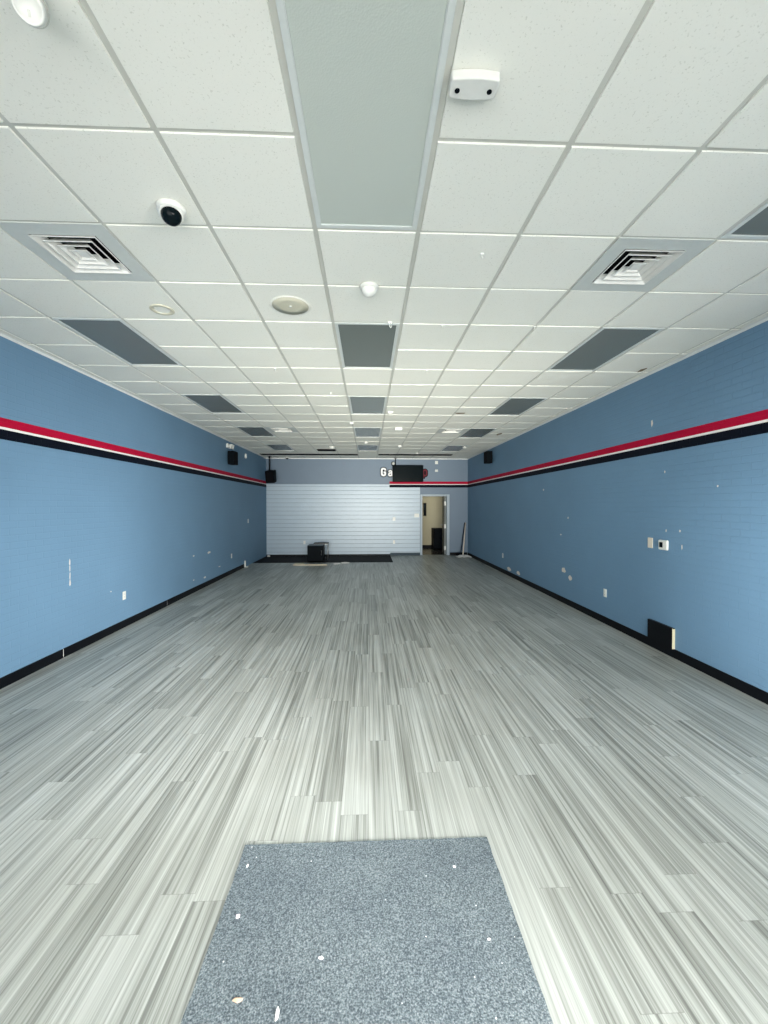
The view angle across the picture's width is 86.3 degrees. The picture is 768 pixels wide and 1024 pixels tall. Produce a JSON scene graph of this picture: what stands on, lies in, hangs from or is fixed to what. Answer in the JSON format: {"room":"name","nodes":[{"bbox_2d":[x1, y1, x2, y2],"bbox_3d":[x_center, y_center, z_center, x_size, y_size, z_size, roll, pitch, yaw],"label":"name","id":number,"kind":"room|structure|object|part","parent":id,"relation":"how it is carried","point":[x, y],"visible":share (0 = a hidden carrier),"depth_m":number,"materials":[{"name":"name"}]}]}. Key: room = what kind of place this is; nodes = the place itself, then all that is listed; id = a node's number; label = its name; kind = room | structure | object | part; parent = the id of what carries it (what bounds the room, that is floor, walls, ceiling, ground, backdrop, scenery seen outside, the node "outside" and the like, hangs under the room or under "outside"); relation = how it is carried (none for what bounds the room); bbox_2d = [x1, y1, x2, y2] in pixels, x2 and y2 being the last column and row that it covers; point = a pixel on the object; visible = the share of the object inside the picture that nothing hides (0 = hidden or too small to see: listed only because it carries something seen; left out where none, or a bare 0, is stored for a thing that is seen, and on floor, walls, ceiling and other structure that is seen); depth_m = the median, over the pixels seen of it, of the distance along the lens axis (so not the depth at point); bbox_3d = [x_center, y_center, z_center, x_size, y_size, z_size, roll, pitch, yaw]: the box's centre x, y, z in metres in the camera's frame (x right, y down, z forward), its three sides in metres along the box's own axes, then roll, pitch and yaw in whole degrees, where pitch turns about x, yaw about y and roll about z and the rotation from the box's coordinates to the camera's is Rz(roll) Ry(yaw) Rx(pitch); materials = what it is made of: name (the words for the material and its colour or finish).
{"room":"empty retail store","nodes":[
{"label":"empty retail store","id":0,"kind":"room"},
{"bbox_2d":[0,336,266,677],"bbox_3d":[-3.787,-0.183,6.535,0.181,3.584,14.660,0,1,-2],"label":"wall","id":1,"kind":"structure","parent":0,"point":[105,492],"depth_m":5.19,"materials":[{"name":"blue paint"}]},
{"bbox_2d":[0,564,243,688],"bbox_3d":[-3.642,1.578,5.396,0.018,0.097,11.918,0,1,-2],"label":"baseboard","id":2,"kind":"structure","parent":1,"relation":"attached to","point":[33,667],"depth_m":5.09,"materials":[{"name":"black plastic"}]},
{"bbox_2d":[0,332,265,457],"bbox_3d":[-3.691,-1.706,6.616,0.022,0.028,14.460,0,1,-2],"label":"trim","id":3,"kind":"structure","parent":1,"relation":"attached to","point":[1,333],"depth_m":5.21,"materials":[{"name":"white metal"}]},
{"bbox_2d":[226,443,233,448],"bbox_3d":[-3.762,-1.603,10.037,0.146,0.123,0.279,0,1,-2],"label":"emergency light","id":4,"kind":"object","parent":1,"relation":"attached to","point":[230,446],"visible":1,"depth_m":9.94,"materials":[{"name":"white plastic"}]},
{"bbox_2d":[228,451,237,464],"bbox_3d":[-3.738,-1.330,10.093,0.198,0.330,0.280,0,1,-2],"label":"wall speaker","id":5,"kind":"object","parent":1,"relation":"attached to","point":[232,455],"visible":1,"depth_m":9.96,"materials":[{"name":"black plastic"}]},
{"bbox_2d":[234,451,237,464],"bbox_3d":[-3.644,-1.331,10.096,0.010,0.300,0.250,0,1,-2],"label":"grille","id":6,"kind":"object","parent":5,"relation":"attached to","point":[235,453],"depth_m":10.06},
{"bbox_2d":[266,458,467,555],"bbox_3d":[-0.550,-0.299,14.066,7.238,3.584,0.141,0,1,-2],"label":"wall","id":7,"kind":"structure","parent":0,"point":[346,504],"depth_m":13.98,"materials":[{"name":"grey paint"}]},
{"bbox_2d":[266,458,440,458],"bbox_3d":[-0.547,-1.820,13.962,6.878,0.028,0.022,0,1,-2],"label":"trim","id":8,"kind":"structure","parent":7,"relation":"attached to","point":[266,458],"depth_m":13.95,"materials":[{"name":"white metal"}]},
{"bbox_2d":[270,552,466,555],"bbox_3d":[-0.556,1.445,14.017,6.858,0.097,0.012,0,1,-2],"label":"baseboard","id":9,"kind":"structure","parent":7,"relation":"attached to","point":[451,553],"depth_m":14.01,"materials":[{"name":"black plastic"}]},
{"bbox_2d":[380,467,386,476],"bbox_3d":[-0.015,-1.366,13.985,0.240,0.350,0.033,0,1,-2],"label":"sign letter","id":10,"kind":"object","parent":7,"relation":"attached to","point":[383,470],"visible":1,"depth_m":13.97,"materials":[{"name":"white paint"}]},
{"bbox_2d":[387,469,392,476],"bbox_3d":[0.207,-1.324,13.994,0.205,0.279,0.033,0,1,-2],"label":"sign letter","id":11,"kind":"object","parent":7,"relation":"attached to","point":[390,471],"visible":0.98,"depth_m":13.99,"materials":[{"name":"white paint"}]},
{"bbox_2d":[423,469,427,478],"bbox_3d":[1.407,-1.316,14.041,0.209,0.348,0.033,0,1,-2],"label":"sign letter","id":12,"kind":"object","parent":7,"relation":"attached to","point":[425,471],"visible":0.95,"depth_m":14.04,"materials":[{"name":"red plastic"}]},
{"bbox_2d":[420,494,449,554],"bbox_3d":[1.751,0.442,14.167,1.004,2.097,0.171,0,1,-2],"label":"trim","id":13,"kind":"structure","parent":7,"relation":"attached to","point":[421,495],"depth_m":14.09,"materials":[{"name":"paint"}]},
{"bbox_2d":[441,497,445,553],"bbox_3d":[2.115,0.465,14.670,0.111,2.015,0.832,0,1,3],"label":"door","id":14,"kind":"structure","parent":7,"relation":"in","point":[443,524],"depth_m":14.29,"materials":[{"name":"paint"}]},
{"bbox_2d":[0,548,767,1023],"bbox_3d":[-0.078,1.646,7.954,7.739,0.120,17.250,0,1,-2],"label":"floor","id":15,"kind":"structure","parent":0,"point":[616,787],"depth_m":2.54,"materials":[{"name":"laminate"}]},
{"bbox_2d":[293,564,326,564],"bbox_3d":[-2.125,1.518,11.780,0.960,0.022,0.090,0,1,-1],"label":"wood board","id":16,"kind":"object","parent":15,"relation":"on","point":[293,564],"visible":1,"depth_m":11.75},
{"bbox_2d":[254,555,392,562],"bbox_3d":[-1.851,1.506,13.120,4.197,0.004,1.676,0,1,-2],"label":"covering","id":17,"kind":"object","parent":15,"relation":"on","point":[377,558],"visible":0.93,"depth_m":12.98,"materials":[{"name":"black rubber"}]},
{"bbox_2d":[307,544,324,561],"bbox_3d":[-2.080,1.261,12.544,0.474,0.503,0.553,0,1,-2],"label":"base cabinet","id":18,"kind":"object","parent":17,"relation":"on","point":[315,552],"visible":1,"depth_m":12.30,"materials":[{"name":"plastic"}]},
{"bbox_2d":[313,542,328,559],"bbox_3d":[-2.000,1.244,13.050,0.460,0.522,0.345,0,1,-2],"label":"stand","id":19,"kind":"object","parent":17,"relation":"on","point":[325,543],"visible":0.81,"depth_m":12.89,"materials":[{"name":"black plastic"}]},
{"bbox_2d":[181,837,552,1023],"bbox_3d":[-0.036,1.690,0.861,1.226,0.008,2.437,0,1,-2],"label":"entrance mat","id":20,"kind":"object","parent":15,"relation":"on","point":[401,933],"visible":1,"depth_m":1.60,"materials":[{"name":"carpet"}]},
{"bbox_2d":[232,997,242,1002],"bbox_3d":[-0.502,1.674,1.405,0.036,0.008,0.016,0,1,-2],"label":"scrap","id":21,"kind":"object","parent":20,"relation":"on","point":[236,999],"visible":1,"depth_m":1.40,"materials":[{"name":"white paper"}]},
{"bbox_2d":[275,1006,278,1020],"bbox_3d":[-0.356,1.675,1.368,0.012,0.006,0.042,0,1,-2],"label":"scrap","id":22,"kind":"object","parent":20,"relation":"on","point":[277,1009],"visible":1,"depth_m":1.36,"materials":[{"name":"white paper"}]},
{"bbox_2d":[431,528,441,548],"bbox_3d":[2.172,1.050,16.148,0.520,0.820,0.555,0,1,-2],"label":"fridge","id":23,"kind":"object","parent":15,"relation":"on","point":[436,533],"visible":0.58,"depth_m":15.89,"materials":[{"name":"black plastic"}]},
{"bbox_2d":[457,523,464,555],"bbox_3d":[2.626,0.932,13.969,0.339,1.125,0.305,0,1,-2],"label":"broom","id":24,"kind":"object","parent":15,"relation":"on","point":[458,553],"visible":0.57,"depth_m":13.87,"materials":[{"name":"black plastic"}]},
{"bbox_2d":[456,523,471,557],"bbox_3d":[2.629,0.931,13.746,0.506,1.126,0.729,0,1,-2],"label":"mop","id":25,"kind":"object","parent":15,"relation":"on","point":[462,555],"visible":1,"depth_m":13.59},
{"bbox_2d":[0,0,767,458],"bbox_3d":[-0.264,-1.852,6.713,7.078,0.256,14.728,0,1,-2],"label":"ceiling","id":26,"kind":"structure","parent":0,"point":[605,121],"depth_m":2.23,"materials":[{"name":"white acoustic mineral fiber tile"},{"name":"white painted metal grid"}]},
{"bbox_2d":[11,0,49,28],"bbox_3d":[-1.104,-1.578,1.266,0.112,0.127,0.126,0,1,22],"label":"sensor","id":27,"kind":"object","parent":26,"relation":"attached to","point":[35,13],"visible":1,"depth_m":1.26,"materials":[{"name":"white plastic"}]},
{"bbox_2d":[0,221,155,281],"bbox_3d":[-1.940,-1.735,2.648,0.602,0.163,0.602,0,1,-2],"label":"ceiling vent","id":28,"kind":"object","parent":26,"relation":"in","point":[78,251],"visible":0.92,"depth_m":2.63,"materials":[{"name":"metal"}]},
{"bbox_3d":[-1.940,-1.668,2.649,0.060,0.006,0.060,0,1,-2],"label":"plate","id":29,"kind":"part","parent":28,"relation":"part of","materials":[{"name":"metal"}]},
{"bbox_2d":[51,317,181,365],"bbox_3d":[-2.608,-1.740,4.147,0.584,0.109,1.193,0,1,-2],"label":"ceiling light panel","id":30,"kind":"object","parent":26,"relation":"attached to","point":[115,336],"visible":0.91,"depth_m":4.02,"materials":[{"name":"plastic"}]},
{"bbox_2d":[149,304,174,314],"bbox_3d":[-1.835,-1.670,3.386,0.186,0.007,0.186,0,1,-2],"label":"trim ring","id":31,"kind":"object","parent":26,"relation":"attached to","point":[151,307],"visible":1,"depth_m":3.37,"materials":[{"name":"white plastic"}]},
{"bbox_2d":[155,198,186,226],"bbox_3d":[-1.160,-1.625,2.232,0.152,0.120,0.152,0,1,-28],"label":"dome camera","id":32,"kind":"object","parent":26,"relation":"attached to","point":[171,212],"visible":1,"depth_m":2.19,"materials":[{"name":"white plastic"}]},
{"bbox_2d":[180,394,244,412],"bbox_3d":[-2.704,-1.777,6.583,0.584,0.109,1.193,0,1,-2],"label":"ceiling light panel","id":33,"kind":"object","parent":26,"relation":"attached to","point":[213,403],"visible":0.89,"depth_m":6.49,"materials":[{"name":"plastic"}]},
{"bbox_2d":[236,427,275,436],"bbox_3d":[-2.799,-1.814,9.019,0.584,0.109,1.193,0,1,-2],"label":"ceiling light panel","id":34,"kind":"object","parent":26,"relation":"attached to","point":[251,431],"visible":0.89,"depth_m":8.97,"materials":[{"name":"plastic"}]},
{"bbox_2d":[265,456,275,482],"bbox_3d":[-3.669,-1.380,13.323,0.306,0.886,0.321,0,1,10],"label":"speaker","id":35,"kind":"object","parent":26,"relation":"hanging from","point":[270,475],"visible":1,"depth_m":13.21},
{"bbox_2d":[265,472,273,481],"bbox_3d":[-3.690,-1.132,13.201,0.270,0.332,0.065,0,1,10],"label":"grille","id":36,"kind":"object","parent":35,"relation":"attached to","point":[269,476],"depth_m":13.19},
{"bbox_2d":[265,444,294,450],"bbox_3d":[-2.894,-1.851,11.456,0.584,0.109,1.193,0,1,-2],"label":"ceiling light panel","id":37,"kind":"object","parent":26,"relation":"attached to","point":[276,447],"visible":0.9,"depth_m":11.43,"materials":[{"name":"plastic"}]},
{"bbox_2d":[265,427,297,431],"bbox_3d":[-2.178,-1.828,8.738,0.602,0.163,0.602,0,1,-2],"label":"ceiling vent","id":38,"kind":"object","parent":26,"relation":"in","point":[271,429],"visible":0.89,"depth_m":8.70,"materials":[{"name":"metal"}]},
{"bbox_2d":[270,296,310,314],"bbox_3d":[-0.759,-1.668,3.323,0.322,0.010,0.322,0,1,-2],"label":"ceiling speaker","id":39,"kind":"object","parent":26,"relation":"attached to","point":[288,305],"visible":1,"depth_m":3.31,"materials":[{"name":"plastic"}]},
{"bbox_2d":[261,454,357,454],"bbox_3d":[-2.347,-1.811,12.892,3.040,0.012,0.280,0,1,-2],"label":"ceiling vent","id":40,"kind":"object","parent":26,"relation":"in","point":[261,454],"visible":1,"depth_m":12.86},
{"bbox_2d":[317,449,335,450],"bbox_3d":[-1.671,-1.796,11.899,0.530,0.012,0.350,0,1,-2],"label":"ceiling vent","id":41,"kind":"object","parent":26,"relation":"in","point":[317,449],"visible":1,"depth_m":11.91,"materials":[{"name":"black metal"}]},
{"bbox_2d":[275,0,456,229],"bbox_3d":[-0.077,-1.705,1.806,0.584,0.109,1.193,0,1,-2],"label":"ceiling light panel","id":42,"kind":"object","parent":26,"relation":"attached to","point":[366,76],"visible":1,"depth_m":1.63,"materials":[{"name":"plastic"}]},
{"bbox_2d":[334,322,399,368],"bbox_3d":[-0.172,-1.742,4.242,0.584,0.109,1.193,0,1,-2],"label":"ceiling light panel","id":43,"kind":"object","parent":26,"relation":"attached to","point":[361,345],"visible":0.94,"depth_m":4.11,"materials":[{"name":"plastic"}]},
{"bbox_2d":[348,396,386,414],"bbox_3d":[-0.267,-1.779,6.678,0.584,0.109,1.193,0,1,-2],"label":"ceiling light panel","id":44,"kind":"object","parent":26,"relation":"attached to","point":[358,404],"visible":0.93,"depth_m":6.58,"materials":[{"name":"plastic"}]},
{"bbox_2d":[354,427,381,436],"bbox_3d":[-0.362,-1.817,9.114,0.584,0.109,1.193,0,1,-2],"label":"ceiling light panel","id":45,"kind":"object","parent":26,"relation":"attached to","point":[359,431],"visible":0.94,"depth_m":9.07,"materials":[{"name":"plastic"}]},
{"bbox_2d":[357,445,378,450],"bbox_3d":[-0.458,-1.854,11.551,0.584,0.109,1.193,0,1,-2],"label":"ceiling light panel","id":46,"kind":"object","parent":26,"relation":"attached to","point":[359,447],"visible":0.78,"depth_m":11.44,"materials":[{"name":"plastic"}]},
{"bbox_2d":[360,281,378,297],"bbox_3d":[-0.110,-1.631,3.029,0.142,0.076,0.142,0,1,-2],"label":"sensor","id":47,"kind":"object","parent":26,"relation":"attached to","point":[369,289],"visible":1,"depth_m":2.99,"materials":[{"name":"white plastic"}]},
{"bbox_2d":[393,458,422,481],"bbox_3d":[0.811,-1.427,13.916,1.044,0.813,0.112,0,1,-2],"label":"television","id":48,"kind":"object","parent":26,"relation":"hanging from","point":[401,473],"visible":1,"depth_m":13.86,"materials":[{"name":"black plastic"}]},
{"bbox_2d":[378,454,452,455],"bbox_3d":[0.992,-1.813,12.983,2.340,0.012,0.280,0,1,-2],"label":"ceiling vent","id":49,"kind":"object","parent":26,"relation":"in","point":[378,454],"visible":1,"depth_m":12.88,"materials":[{"name":"metal"}]},
{"bbox_2d":[436,428,468,433],"bbox_3d":[1.477,-1.832,8.881,0.602,0.163,0.602,0,1,-2],"label":"ceiling vent","id":50,"kind":"object","parent":26,"relation":"in","point":[441,430],"visible":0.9,"depth_m":8.86,"materials":[{"name":"metal"}]},
{"bbox_2d":[441,445,468,450],"bbox_3d":[1.979,-1.856,11.646,0.584,0.109,1.193,0,1,-2],"label":"ceiling light panel","id":51,"kind":"object","parent":26,"relation":"attached to","point":[448,447],"visible":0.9,"depth_m":11.53,"materials":[{"name":"plastic"}]},
{"bbox_2d":[449,69,499,99],"bbox_3d":[0.342,-1.626,1.560,0.186,0.040,0.087,0,1,-2],"label":"ceiling sensor","id":52,"kind":"object","parent":26,"relation":"attached to","point":[466,84],"visible":1,"depth_m":1.54,"materials":[{"name":"white plastic"}]},
{"bbox_2d":[458,428,496,437],"bbox_3d":[2.074,-1.819,9.210,0.584,0.109,1.193,0,1,-2],"label":"ceiling light panel","id":53,"kind":"object","parent":26,"relation":"attached to","point":[471,432],"visible":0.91,"depth_m":9.10,"materials":[{"name":"plastic"}]},
{"bbox_2d":[488,397,547,415],"bbox_3d":[2.169,-1.782,6.774,0.584,0.109,1.193,0,1,-2],"label":"ceiling light panel","id":54,"kind":"object","parent":26,"relation":"attached to","point":[514,406],"visible":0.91,"depth_m":6.72,"materials":[{"name":"plastic"}]},
{"bbox_2d":[546,327,664,370],"bbox_3d":[2.264,-1.745,4.337,0.584,0.109,1.193,0,1,-2],"label":"ceiling light panel","id":55,"kind":"object","parent":26,"relation":"attached to","point":[606,344],"visible":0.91,"depth_m":4.21,"materials":[{"name":"frosted translucent plastic"}]},
{"bbox_2d":[570,237,715,291],"bbox_3d":[1.715,-1.739,2.791,0.602,0.163,0.602,0,1,-2],"label":"ceiling vent","id":56,"kind":"object","parent":26,"relation":"in","point":[633,264],"visible":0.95,"depth_m":2.76,"materials":[{"name":"metal"}]},
{"bbox_3d":[1.715,-1.671,2.792,0.060,0.006,0.060,0,1,-2],"label":"plate","id":57,"kind":"part","parent":56,"relation":"part of","materials":[{"name":"metal"}]},
{"bbox_2d":[721,201,767,238],"bbox_3d":[2.360,-1.708,1.901,0.584,0.109,1.193,0,1,-2],"label":"ceiling light panel","id":58,"kind":"object","parent":26,"relation":"attached to","point":[754,226],"visible":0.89,"depth_m":2.40,"materials":[{"name":"plastic"}]},
{"bbox_2d":[422,496,445,547],"bbox_3d":[2.129,0.078,16.593,2.650,2.750,0.112,0,1,-2],"label":"wall","id":59,"kind":"structure","parent":0,"point":[433,518],"depth_m":16.54,"materials":[{"name":"beige paint"}]},
{"bbox_2d":[423,503,425,515],"bbox_3d":[1.647,-0.105,16.499,0.120,0.520,0.056,0,1,-2],"label":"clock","id":60,"kind":"object","parent":59,"relation":"attached to","point":[424,504],"visible":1,"depth_m":16.48,"materials":[{"name":"black plastic"}]},
{"bbox_2d":[468,321,767,691],"bbox_3d":[3.265,-0.190,6.811,0.181,3.584,14.660,0,1,-2],"label":"wall","id":61,"kind":"structure","parent":0,"point":[572,503],"depth_m":4.85,"materials":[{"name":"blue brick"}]},
{"bbox_2d":[484,451,492,463],"bbox_3d":[2.898,-1.512,11.350,0.198,0.330,0.280,0,1,-2],"label":"wall speaker","id":62,"kind":"object","parent":61,"relation":"attached to","point":[488,456],"visible":1,"depth_m":11.21,"materials":[{"name":"black plastic"}]},
{"bbox_2d":[484,451,486,462],"bbox_3d":[2.804,-1.512,11.346,0.010,0.300,0.250,0,1,-2],"label":"grille","id":63,"kind":"object","parent":62,"relation":"attached to","point":[485,453],"depth_m":11.29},
{"bbox_2d":[467,552,767,704],"bbox_3d":[3.164,1.552,6.918,0.018,0.097,14.430,0,1,-2],"label":"baseboard","id":64,"kind":"structure","parent":61,"relation":"attached to","point":[734,682],"depth_m":4.83,"materials":[{"name":"black plastic"}]},
{"bbox_2d":[468,316,767,458],"bbox_3d":[3.160,-1.713,6.883,0.022,0.028,14.460,0,1,-2],"label":"trim","id":65,"kind":"structure","parent":61,"relation":"attached to","point":[765,319],"depth_m":4.83,"materials":[{"name":"white metal"}]},
{"bbox_2d":[648,537,652,547],"bbox_3d":[3.244,0.375,4.987,0.007,0.125,0.085,0,1,-2],"label":"blank plate","id":66,"kind":"object","parent":61,"relation":"attached to","point":[650,540],"visible":1,"depth_m":4.98,"materials":[{"name":"beige plastic"}]},
{"bbox_2d":[647,619,674,648],"bbox_3d":[3.240,1.420,4.793,0.032,0.232,0.408,0,1,-2],"label":"board","id":67,"kind":"object","parent":61,"relation":"attached to","point":[663,634],"visible":1,"depth_m":4.76,"materials":[{"name":"black plastic"}]},
{"bbox_2d":[658,540,668,550],"bbox_3d":[3.242,0.383,4.752,0.028,0.116,0.144,0,1,-2],"label":"thermostat","id":68,"kind":"object","parent":61,"relation":"attached to","point":[662,544],"visible":1,"depth_m":4.73,"materials":[{"name":"white plastic"}]}
]}

